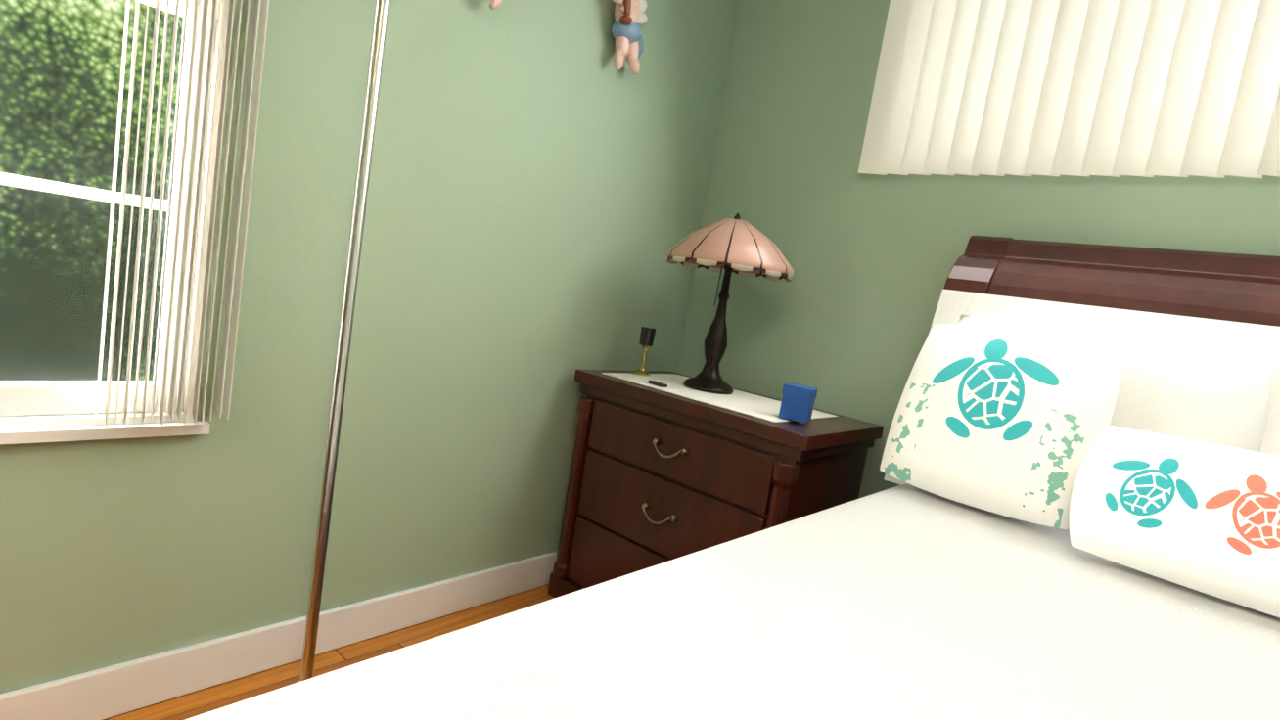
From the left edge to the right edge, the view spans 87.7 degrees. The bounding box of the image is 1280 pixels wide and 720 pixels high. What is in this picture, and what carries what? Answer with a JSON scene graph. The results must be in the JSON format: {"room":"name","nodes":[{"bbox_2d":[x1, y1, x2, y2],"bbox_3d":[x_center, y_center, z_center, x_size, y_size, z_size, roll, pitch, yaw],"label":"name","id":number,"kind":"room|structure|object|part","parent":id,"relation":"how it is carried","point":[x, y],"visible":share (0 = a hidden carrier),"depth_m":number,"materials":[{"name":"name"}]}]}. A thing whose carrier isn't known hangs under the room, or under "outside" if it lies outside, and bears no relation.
{"room":"bedroom","nodes":[
{"label":"bedroom","id":0,"kind":"room"},
{"bbox_2d":[103,584,554,719],"bbox_3d":[0.119,1.081,-0.043,4.030,0.100,4.212,14,8,40],"label":"floor","id":1,"kind":"structure","parent":0,"point":[201,702],"depth_m":1.59,"materials":[{"name":"brown wood"}]},
{"bbox_2d":[299,0,389,682],"bbox_3d":[-0.520,-0.175,1.208,0.348,1.906,0.348,14,8,40],"label":"pole","id":2,"kind":"object","parent":1,"relation":"on","point":[381,15],"visible":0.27,"depth_m":1.21,"materials":[{"name":"silver metal"}]},
{"bbox_2d":[547,369,883,597],"bbox_3d":[0.185,0.459,1.985,0.784,0.724,0.471,14,8,40],"label":"nightstand","id":3,"kind":"object","parent":1,"relation":"on","point":[676,468],"visible":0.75,"depth_m":1.81,"materials":[{"name":"brown wood"}]},
{"bbox_2d":[633,326,655,375],"bbox_3d":[0.016,-0.028,2.114,0.056,0.150,0.055,14,8,40],"label":"candle holder","id":4,"kind":"object","parent":3,"relation":"on","point":[647,338],"visible":1,"depth_m":2.10,"materials":[{"name":"gold metal"}]},
{"bbox_2d":[648,380,667,387],"bbox_3d":[0.052,0.069,1.935,0.024,0.008,0.060,4,8,-39],"label":"remote","id":5,"kind":"object","parent":3,"relation":"on","point":[659,384],"visible":0.98,"depth_m":1.92,"materials":[{"name":"black plastic"}]},
{"bbox_2d":[665,212,794,394],"bbox_3d":[0.249,-0.175,1.998,0.382,0.535,0.382,14,8,40],"label":"table lamp","id":6,"kind":"object","parent":3,"relation":"on","point":[728,247],"visible":1,"depth_m":1.90,"materials":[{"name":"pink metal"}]},
{"bbox_3d":[0.275,-0.338,1.981,0.382,0.153,0.382,14,8,40],"label":"lamp shade","id":7,"kind":"part","parent":6,"relation":"part of","materials":[{"name":"pink glass"}]},
{"bbox_2d":[778,382,817,423],"bbox_3d":[0.402,0.109,1.698,0.074,0.088,0.064,12,7,25],"label":"box","id":8,"kind":"object","parent":3,"relation":"on","point":[797,402],"visible":1,"depth_m":1.67,"materials":[{"name":"blue"}]},
{"bbox_2d":[184,235,1279,719],"bbox_3d":[0.572,0.395,0.515,1.445,1.275,2.406,14,8,40],"label":"bed","id":9,"kind":"object","parent":1,"relation":"on","point":[1075,516],"visible":1,"depth_m":0.96,"materials":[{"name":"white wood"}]},
{"bbox_2d":[0,0,738,694],"bbox_3d":[-1.086,-0.612,1.051,0.200,2.620,4.212,14,8,40],"label":"wall","id":10,"kind":"structure","parent":0,"point":[538,186],"depth_m":1.61,"materials":[{"name":"green paint"}]},
{"bbox_2d":[0,0,229,444],"bbox_3d":[-1.123,-0.649,0.964,0.205,1.560,0.940,14,8,40],"label":"window","id":11,"kind":"structure","parent":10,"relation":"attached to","point":[42,411],"depth_m":1.24,"materials":[{"name":"white wood"}]},
{"bbox_2d":[0,550,557,719],"bbox_3d":[-1.203,0.644,1.110,0.020,0.105,3.812,14,8,40],"label":"baseboard","id":12,"kind":"structure","parent":10,"relation":"attached to","point":[109,692],"depth_m":1.47,"materials":[{"name":"white wood"}]},
{"bbox_2d":[489,0,502,9],"bbox_3d":[-0.311,-0.976,1.621,0.078,0.272,0.234,14,8,40],"label":"cherub","id":13,"kind":"object","parent":10,"relation":"attached to","point":[494,4],"visible":1,"depth_m":1.59,"materials":[{"name":"beige"}]},
{"bbox_2d":[611,0,647,74],"bbox_3d":[-0.030,-0.981,1.934,0.088,0.285,0.187,14,8,40],"label":"cherub","id":14,"kind":"object","parent":10,"relation":"attached to","point":[629,17],"visible":1,"depth_m":1.92,"materials":[{"name":"beige"}]},
{"bbox_2d":[677,0,1279,499],"bbox_3d":[1.716,-0.185,1.270,3.830,2.620,0.200,14,8,40],"label":"wall","id":15,"kind":"structure","parent":0,"point":[842,321],"depth_m":2.07,"materials":[{"name":"green paint"}]},
{"bbox_2d":[858,0,1279,178],"bbox_3d":[1.447,-0.708,1.325,1.985,0.680,0.081,14,8,40],"label":"vertical blinds","id":16,"kind":"object","parent":15,"relation":"attached to","point":[1152,88],"visible":0.96,"depth_m":1.64,"materials":[{"name":"beige plastic"}]},
{"label":"outside","id":17,"kind":"structure","parent":0,"visible":0},
{"bbox_2d":[0,0,183,381],"bbox_3d":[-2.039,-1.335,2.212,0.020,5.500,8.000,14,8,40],"label":"foliage","id":18,"kind":"object","parent":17,"point":[53,328],"depth_m":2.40,"materials":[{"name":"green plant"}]},
{"bbox_3d":[-0.895,-1.366,0.817,0.097,0.120,1.000,14,8,40],"label":"valance","id":19,"kind":"object","parent":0,"visible":0},
{"bbox_2d":[93,0,269,425],"bbox_3d":[-0.775,-0.595,1.173,0.084,1.440,0.222,14,8,40],"label":"blind stack","id":20,"kind":"object","parent":19,"relation":"hanging from","point":[203,31],"visible":0.96,"depth_m":1.20,"materials":[{"name":"white plastic"}]}
]}

